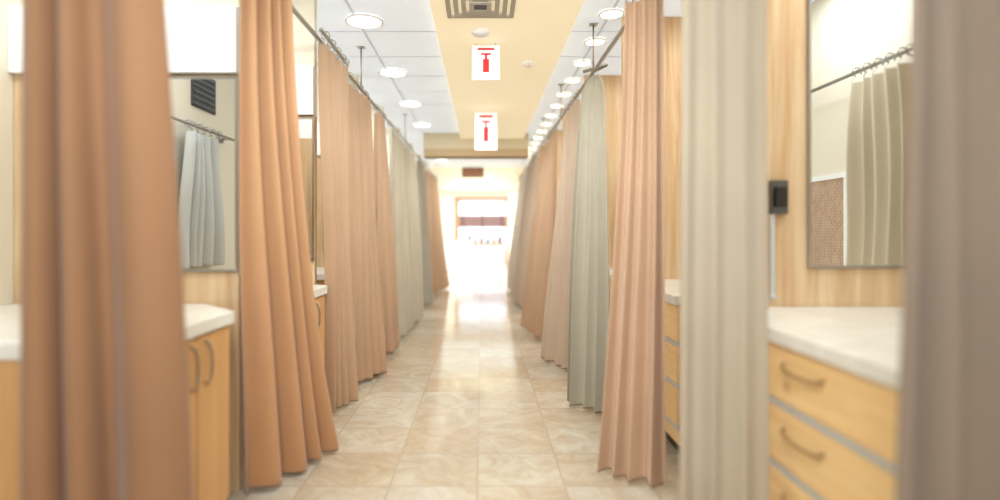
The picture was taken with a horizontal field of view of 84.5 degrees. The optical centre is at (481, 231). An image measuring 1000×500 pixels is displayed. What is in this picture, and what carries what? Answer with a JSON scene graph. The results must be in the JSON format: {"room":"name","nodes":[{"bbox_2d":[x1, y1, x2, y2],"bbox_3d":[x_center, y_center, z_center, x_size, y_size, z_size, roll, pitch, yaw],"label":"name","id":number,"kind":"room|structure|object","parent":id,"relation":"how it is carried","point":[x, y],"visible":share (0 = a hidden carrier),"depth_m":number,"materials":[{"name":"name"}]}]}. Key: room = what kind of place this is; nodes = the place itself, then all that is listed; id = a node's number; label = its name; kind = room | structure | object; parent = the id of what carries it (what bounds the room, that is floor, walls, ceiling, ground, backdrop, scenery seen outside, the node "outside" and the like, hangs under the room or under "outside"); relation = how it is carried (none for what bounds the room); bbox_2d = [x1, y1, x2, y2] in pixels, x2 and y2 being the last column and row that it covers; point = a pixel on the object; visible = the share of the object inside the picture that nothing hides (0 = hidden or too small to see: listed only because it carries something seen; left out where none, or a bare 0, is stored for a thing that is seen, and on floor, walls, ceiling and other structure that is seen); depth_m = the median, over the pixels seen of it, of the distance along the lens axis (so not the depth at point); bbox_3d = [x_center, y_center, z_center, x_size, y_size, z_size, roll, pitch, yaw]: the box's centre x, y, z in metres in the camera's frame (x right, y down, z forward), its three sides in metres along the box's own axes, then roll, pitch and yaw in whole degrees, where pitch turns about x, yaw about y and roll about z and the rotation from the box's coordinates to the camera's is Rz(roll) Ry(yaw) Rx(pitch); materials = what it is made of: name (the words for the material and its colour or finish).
{"room":"hospital ward","nodes":[
{"label":"hospital ward","id":0,"kind":"room"},
{"bbox_2d":[0,0,13,305],"bbox_3d":[-2.300,-0.155,11.250,0.200,2.750,25.500,0,0,0],"label":"wall","id":1,"kind":"structure","parent":0,"point":[6,78],"depth_m":2.54,"materials":[{"name":"beige paint"}]},
{"bbox_2d":[8,0,242,491],"bbox_3d":[-1.669,-0.154,2.590,1.058,2.749,0.080,0,0,0],"label":"wall","id":2,"kind":"structure","parent":0,"point":[203,36],"depth_m":2.58,"materials":[{"name":"white paint"}]},
{"bbox_2d":[170,77,237,271],"bbox_3d":[-1.336,-0.270,2.571,0.388,0.910,0.013,0,0,0],"label":"mirror","id":3,"kind":"object","parent":2,"relation":"attached to","point":[205,109],"visible":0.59,"depth_m":2.57,"materials":[{"name":"clear glass"}]},
{"bbox_2d":[292,0,316,284],"bbox_3d":[-1.631,-0.154,3.510,1.133,2.749,0.080,0,0,0],"label":"wall","id":4,"kind":"structure","parent":0,"point":[305,44],"depth_m":3.50,"materials":[{"name":"beige paint"}]},
{"bbox_2d":[298,118,313,260],"bbox_3d":[-1.239,-0.270,3.491,0.342,0.910,0.013,0,0,0],"label":"mirror","id":5,"kind":"object","parent":4,"relation":"attached to","point":[306,125],"visible":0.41,"depth_m":3.49,"materials":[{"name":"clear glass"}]},
{"bbox_2d":[317,74,358,266],"bbox_3d":[-1.699,-0.154,5.330,0.998,2.749,0.080,0,0,0],"label":"wall","id":6,"kind":"structure","parent":0,"point":[320,253],"depth_m":5.32,"materials":[{"name":"brown wood"}]},
{"bbox_2d":[371,106,383,139],"bbox_3d":[-1.699,-0.154,6.700,0.998,2.749,0.080,0,0,0],"label":"wall","id":7,"kind":"structure","parent":0,"point":[373,111],"depth_m":6.69,"materials":[{"name":"beige paint"}]},
{"bbox_2d":[385,128,400,165],"bbox_3d":[-1.699,-0.154,8.070,0.998,2.749,0.080,0,0,0],"label":"wall","id":8,"kind":"structure","parent":0,"point":[386,129],"depth_m":8.06,"materials":[{"name":"beige paint"}]},
{"bbox_2d":[226,260,679,499],"bbox_3d":[0.000,1.270,11.250,4.800,0.100,25.900,0,0,0],"label":"floor","id":9,"kind":"structure","parent":0,"point":[466,406],"depth_m":3.49,"materials":[{"name":"tile"}]},
{"bbox_2d":[0,304,233,499],"bbox_3d":[-1.611,0.777,2.112,1.168,0.885,0.925,0,0,0],"label":"vanity","id":10,"kind":"object","parent":9,"relation":"on","point":[207,332],"visible":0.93,"depth_m":2.09,"materials":[{"name":"brown wood"}]},
{"bbox_2d":[243,285,326,454],"bbox_3d":[-1.571,0.777,3.243,1.248,0.885,0.505,0,0,0],"label":"vanity","id":11,"kind":"object","parent":9,"relation":"on","point":[319,290],"visible":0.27,"depth_m":3.37,"materials":[{"name":"brown wood"}]},
{"bbox_2d":[317,267,324,295],"bbox_3d":[-1.646,0.777,4.853,1.098,0.885,0.925,0,0,0],"label":"vanity","id":12,"kind":"object","parent":9,"relation":"on","point":[320,270],"visible":0.02,"depth_m":4.40,"materials":[{"name":"brown wood"}]},
{"bbox_2d":[444,241,472,269],"bbox_3d":[-0.800,0.765,17.950,1.000,0.910,0.800,0,0,0],"label":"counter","id":13,"kind":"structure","parent":9,"relation":"on","point":[458,253],"depth_m":17.60,"materials":[{"name":"white paint"}]},
{"bbox_2d":[461,235,504,261],"bbox_3d":[0.000,0.665,22.750,1.900,1.110,0.800,0,0,0],"label":"display table","id":14,"kind":"object","parent":9,"relation":"on","point":[481,251],"visible":0.84,"depth_m":22.40,"materials":[{"name":"white paint"}]},
{"bbox_2d":[609,267,612,298],"bbox_3d":[1.595,0.777,4.827,1.201,0.885,1.035,0,0,0],"label":"vanity","id":15,"kind":"object","parent":9,"relation":"on","point":[610,268],"visible":0.02,"depth_m":4.37,"materials":[{"name":"brown wood"}]},
{"bbox_2d":[665,279,679,450],"bbox_3d":[1.595,0.777,3.388,1.201,0.885,1.015,0,0,0],"label":"vanity","id":16,"kind":"object","parent":9,"relation":"on","point":[672,286],"visible":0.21,"depth_m":2.97,"materials":[{"name":"brown wood"}]},
{"bbox_2d":[768,307,901,499],"bbox_3d":[1.595,0.777,1.867,1.201,0.885,1.195,0,0,0],"label":"vanity","id":17,"kind":"object","parent":9,"relation":"on","point":[833,372],"visible":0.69,"depth_m":1.67,"materials":[{"name":"brown wood"}]},
{"bbox_2d":[439,192,517,264],"bbox_3d":[0.000,-0.154,20.075,4.396,2.748,0.150,0,0,0],"label":"wall","id":18,"kind":"structure","parent":0,"point":[447,199],"depth_m":20.00,"materials":[{"name":"beige paint"}]},
{"bbox_2d":[455,197,507,265],"bbox_3d":[-0.020,-0.028,20.070,1.950,2.495,0.200,0,0,0],"label":"door frame","id":19,"kind":"structure","parent":18,"relation":"attached to","point":[457,199],"depth_m":19.97,"materials":[{"name":"brown"}]},
{"bbox_2d":[317,0,681,166],"bbox_3d":[0.000,-1.580,11.250,4.800,0.100,25.900,0,0,0],"label":"ceiling","id":20,"kind":"structure","parent":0,"point":[407,39],"depth_m":4.88,"materials":[{"name":"white tile"}]},
{"bbox_2d":[345,13,447,160],"bbox_3d":[-0.850,-1.519,6.525,0.274,0.016,10.524,0,0,0],"label":"ceiling lights","id":21,"kind":"object","parent":20,"relation":"attached to","point":[357,20],"depth_m":4.08},
{"bbox_2d":[545,114,557,117],"bbox_3d":[0.903,-1.520,7.179,0.156,0.012,0.186,0,0,0],"label":"recessed light","id":22,"kind":"object","parent":20,"relation":"in","point":[548,115],"depth_m":7.17,"materials":[{"name":"beige"}]},
{"bbox_2d":[550,104,563,107],"bbox_3d":[0.901,-1.520,6.609,0.163,0.012,0.157,0,0,0],"label":"recessed light","id":23,"kind":"object","parent":20,"relation":"in","point":[553,105],"depth_m":6.62,"materials":[{"name":"beige"}]},
{"bbox_2d":[556,92,571,96],"bbox_3d":[0.903,-1.520,6.057,0.165,0.012,0.176,0,0,0],"label":"recessed light","id":24,"kind":"object","parent":20,"relation":"in","point":[564,94],"depth_m":6.07,"materials":[{"name":"beige"}]},
{"bbox_2d":[517,23,623,181],"bbox_3d":[0.909,-1.347,6.500,0.589,0.363,12.400,0,0,0],"label":"rail","id":25,"kind":"object","parent":20,"relation":"attached to","point":[598,66],"visible":0.88,"depth_m":4.05,"materials":[{"name":"silver metal"}]},
{"bbox_2d":[507,168,525,291],"bbox_3d":[0.689,-0.008,11.049,0.337,2.403,1.446,0,0,0],"label":"curtain","id":26,"kind":"object","parent":25,"relation":"hanging from","point":[517,216],"visible":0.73,"depth_m":11.14,"materials":[{"name":"beige fabric"}]},
{"bbox_2d":[512,152,537,306],"bbox_3d":[0.693,-0.008,8.930,0.362,2.403,1.302,0,0,0],"label":"curtain","id":27,"kind":"object","parent":25,"relation":"hanging from","point":[531,179],"visible":0.84,"depth_m":8.87,"materials":[{"name":"beige fabric"}]},
{"bbox_2d":[520,122,557,338],"bbox_3d":[0.680,-0.008,6.445,0.369,2.403,0.929,0,0,-2],"label":"curtain","id":28,"kind":"object","parent":25,"relation":"hanging from","point":[543,220],"visible":0.94,"depth_m":6.37,"materials":[{"name":"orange fabric"}]},
{"bbox_2d":[540,89,581,368],"bbox_3d":[0.701,-0.008,4.961,0.316,2.403,0.658,0,0,0],"label":"curtain","id":29,"kind":"object","parent":25,"relation":"hanging from","point":[554,346],"visible":0.77,"depth_m":5.04,"materials":[{"name":"beige fabric"}]},
{"bbox_2d":[567,74,609,413],"bbox_3d":[0.719,0.034,3.772,0.258,2.319,0.489,0,0,0],"label":"curtain","id":30,"kind":"object","parent":25,"relation":"hanging from","point":[589,281],"visible":0.96,"depth_m":3.76,"materials":[{"name":"grey fabric"}]},
{"bbox_2d":[597,0,665,490],"bbox_3d":[0.734,-0.008,2.657,0.331,2.403,0.118,0,0,36],"label":"curtain","id":31,"kind":"object","parent":25,"relation":"hanging from","point":[632,445],"visible":1,"depth_m":2.64,"materials":[{"name":"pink fabric"}]},
{"bbox_2d":[679,0,768,499],"bbox_3d":[0.809,-0.008,1.835,0.283,2.403,0.078,0,0,8],"label":"curtain","id":32,"kind":"object","parent":25,"relation":"hanging from","point":[724,445],"visible":1,"depth_m":1.83,"materials":[{"name":"beige fabric"}]},
{"bbox_2d":[895,0,999,499],"bbox_3d":[1.030,-0.008,1.151,0.345,2.403,0.111,0,0,-5],"label":"curtain","id":33,"kind":"object","parent":25,"relation":"hanging from","point":[948,442],"visible":1,"depth_m":1.14,"materials":[{"name":"beige fabric"}]},
{"bbox_2d":[563,78,580,82],"bbox_3d":[0.899,-1.520,5.497,0.170,0.012,0.145,0,0,0],"label":"recessed light","id":34,"kind":"object","parent":20,"relation":"in","point":[568,80],"depth_m":5.51,"materials":[{"name":"beige"}]},
{"bbox_2d":[572,60,591,66],"bbox_3d":[0.898,-1.520,4.943,0.171,0.012,0.176,0,0,0],"label":"recessed light","id":35,"kind":"object","parent":20,"relation":"in","point":[580,63],"depth_m":4.95,"materials":[{"name":"beige"}]},
{"bbox_2d":[584,37,605,45],"bbox_3d":[0.901,-1.520,4.373,0.172,0.012,0.184,0,0,0],"label":"recessed light","id":36,"kind":"object","parent":20,"relation":"in","point":[597,41],"depth_m":4.39,"materials":[{"name":"beige"}]},
{"bbox_2d":[599,8,624,19],"bbox_3d":[0.902,-1.520,3.822,0.175,0.012,0.193,0,0,0],"label":"recessed light","id":37,"kind":"object","parent":20,"relation":"in","point":[610,14],"depth_m":3.84,"materials":[{"name":"beige"}]},
{"bbox_2d":[423,0,584,191],"bbox_3d":[0.000,-1.254,6.000,4.396,0.548,15.000,0,0,0],"label":"ceiling","id":38,"kind":"structure","parent":0,"point":[538,32],"depth_m":5.16,"materials":[{"name":"beige paint"}]},
{"bbox_2d":[292,4,438,180],"bbox_3d":[-1.105,-1.347,6.500,0.477,0.363,12.400,0,0,0],"label":"rail","id":39,"kind":"object","parent":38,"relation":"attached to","point":[296,13],"visible":0.84,"depth_m":4.24,"materials":[{"name":"silver metal"}]},
{"bbox_2d":[20,0,193,499],"bbox_3d":[-1.049,-0.008,1.526,0.458,2.403,0.113,0,0,-11],"label":"curtain","id":40,"kind":"object","parent":39,"relation":"hanging from","point":[105,406],"visible":1,"depth_m":1.51,"materials":[{"name":"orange fabric"}]},
{"bbox_2d":[239,0,338,497],"bbox_3d":[-0.941,-0.008,2.732,0.179,2.403,0.665,0,0,16],"label":"curtain","id":41,"kind":"object","parent":39,"relation":"hanging from","point":[289,421],"visible":1,"depth_m":2.56,"materials":[{"name":"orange fabric"}]},
{"bbox_2d":[318,31,358,412],"bbox_3d":[-0.968,-0.008,3.595,0.162,2.403,0.639,0,0,5],"label":"curtain","id":42,"kind":"object","parent":39,"relation":"hanging from","point":[340,350],"visible":0.95,"depth_m":3.58,"materials":[{"name":"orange fabric"}]},
{"bbox_2d":[348,72,386,381],"bbox_3d":[-0.938,-0.008,4.443,0.222,2.403,0.661,0,0,4],"label":"curtain","id":43,"kind":"object","parent":39,"relation":"hanging from","point":[366,293],"visible":0.88,"depth_m":4.45,"materials":[{"name":"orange fabric"}]},
{"bbox_2d":[372,103,398,352],"bbox_3d":[-0.970,-0.008,5.371,0.189,2.403,0.526,0,0,8],"label":"curtain","id":44,"kind":"object","parent":39,"relation":"hanging from","point":[386,251],"visible":0.8,"depth_m":5.41,"materials":[{"name":"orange fabric"}]},
{"bbox_2d":[387,120,423,339],"bbox_3d":[-0.934,-0.007,6.891,0.208,2.401,2.003,0,0,0],"label":"curtain","id":45,"kind":"object","parent":39,"relation":"hanging from","point":[402,166],"visible":0.8,"depth_m":6.76,"materials":[{"name":"grey fabric"}]},
{"bbox_2d":[416,155,433,303],"bbox_3d":[-0.973,-0.008,8.962,0.228,2.403,0.741,0,0,10],"label":"curtain","id":46,"kind":"object","parent":39,"relation":"hanging from","point":[428,297],"visible":0.63,"depth_m":9.03,"materials":[{"name":"grey fabric"}]},
{"bbox_2d":[425,166,449,293],"bbox_3d":[-0.901,-0.008,11.002,0.340,2.403,1.980,0,0,3],"label":"curtain","id":47,"kind":"object","parent":39,"relation":"hanging from","point":[440,277],"visible":0.84,"depth_m":10.80,"materials":[{"name":"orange fabric"}]},
{"bbox_2d":[462,168,483,176],"bbox_3d":[-0.215,-1.395,12.883,0.510,0.230,0.026,0,0,0],"label":"sign","id":48,"kind":"object","parent":38,"relation":"attached to","point":[466,172],"visible":1,"depth_m":12.87,"materials":[{"name":"brown"}]},
{"bbox_2d":[445,0,515,17],"bbox_3d":[-0.010,-1.422,3.450,0.440,0.030,0.440,0,0,0],"label":"ceiling vent","id":49,"kind":"object","parent":38,"relation":"in","point":[477,8],"visible":1,"depth_m":3.49,"materials":[{"name":"grey"}]},
{"bbox_2d":[472,27,489,37],"bbox_3d":[-0.007,-1.415,3.843,0.149,0.045,0.184,0,0,30],"label":"smoke detector","id":50,"kind":"object","parent":38,"relation":"attached to","point":[480,32],"depth_m":3.89,"materials":[{"name":"white paint"}]},
{"bbox_2d":[472,44,499,79],"bbox_3d":[0.030,-1.299,4.199,0.213,0.278,0.010,0,0,0],"label":"hanging sign","id":51,"kind":"object","parent":38,"relation":"hanging from","point":[485,58],"visible":1,"depth_m":4.20,"materials":[{"name":"white"}]},
{"bbox_2d":[475,110,496,149],"bbox_3d":[0.047,-1.204,6.499,0.260,0.468,0.010,0,0,0],"label":"hanging sign","id":52,"kind":"object","parent":38,"relation":"hanging from","point":[485,122],"visible":1,"depth_m":6.50,"materials":[{"name":"white plastic"}]},
{"bbox_2d":[523,61,532,67],"bbox_3d":[0.389,-1.415,4.568,0.115,0.045,0.169,0,0,30],"label":"smoke detector","id":53,"kind":"object","parent":38,"relation":"attached to","point":[527,64],"depth_m":4.63,"materials":[{"name":"white paint"}]},
{"bbox_2d":[538,145,544,177],"bbox_3d":[1.599,-0.154,9.725,1.198,2.749,0.050,0,0,0],"label":"wall","id":54,"kind":"structure","parent":0,"point":[540,153],"depth_m":9.70,"materials":[{"name":"beige paint"}]},
{"bbox_2d":[548,130,561,203],"bbox_3d":[1.599,-0.154,8.275,1.198,2.749,0.050,0,0,0],"label":"wall","id":55,"kind":"structure","parent":0,"point":[559,149],"depth_m":8.25,"materials":[{"name":"brown wood"}]},
{"bbox_2d":[562,108,569,142],"bbox_3d":[1.599,-0.154,6.825,1.198,2.749,0.050,0,0,0],"label":"wall","id":56,"kind":"structure","parent":0,"point":[563,109],"depth_m":6.80,"materials":[{"name":"beige paint"}]},
{"bbox_2d":[584,75,620,266],"bbox_3d":[1.599,-0.154,5.375,1.198,2.749,0.050,0,0,0],"label":"wall","id":57,"kind":"structure","parent":0,"point":[612,83],"depth_m":5.35,"materials":[{"name":"brown wood"}]},
{"bbox_2d":[621,17,681,278],"bbox_3d":[1.599,-0.154,3.925,1.198,2.749,0.050,0,0,0],"label":"wall","id":58,"kind":"structure","parent":0,"point":[672,25],"depth_m":3.90,"materials":[{"name":"brown wood"}]},
{"bbox_2d":[767,0,902,307],"bbox_3d":[1.599,-0.154,2.495,1.198,2.749,0.050,0,0,0],"label":"wall","id":59,"kind":"structure","parent":0,"point":[796,285],"depth_m":2.47,"materials":[{"name":"brown wood"}]},
{"bbox_2d":[768,180,787,298],"bbox_3d":[1.321,0.034,2.447,0.077,0.528,0.044,0,0,0],"label":"wall-mounted unit","id":60,"kind":"object","parent":59,"relation":"attached to","point":[778,189],"visible":1,"depth_m":2.44,"materials":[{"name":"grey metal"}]},
{"bbox_2d":[807,0,911,267],"bbox_3d":[1.700,-0.635,2.462,0.480,1.590,0.013,0,0,0],"label":"mirror","id":61,"kind":"object","parent":59,"relation":"attached to","point":[859,51],"visible":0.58,"depth_m":2.46,"materials":[{"name":"clear glass"}]},
{"bbox_3d":[0.000,-0.155,24.100,4.400,2.750,0.200,0,0,0],"label":"wall","id":62,"kind":"structure","parent":0,"visible":0},
{"bbox_2d":[459,200,505,259],"bbox_3d":[0.000,-0.090,23.948,3.500,2.620,0.100,0,0,0],"label":"display window","id":63,"kind":"structure","parent":62,"relation":"in","point":[480,218],"depth_m":23.98,"materials":[{"name":"white glass"}]}
]}

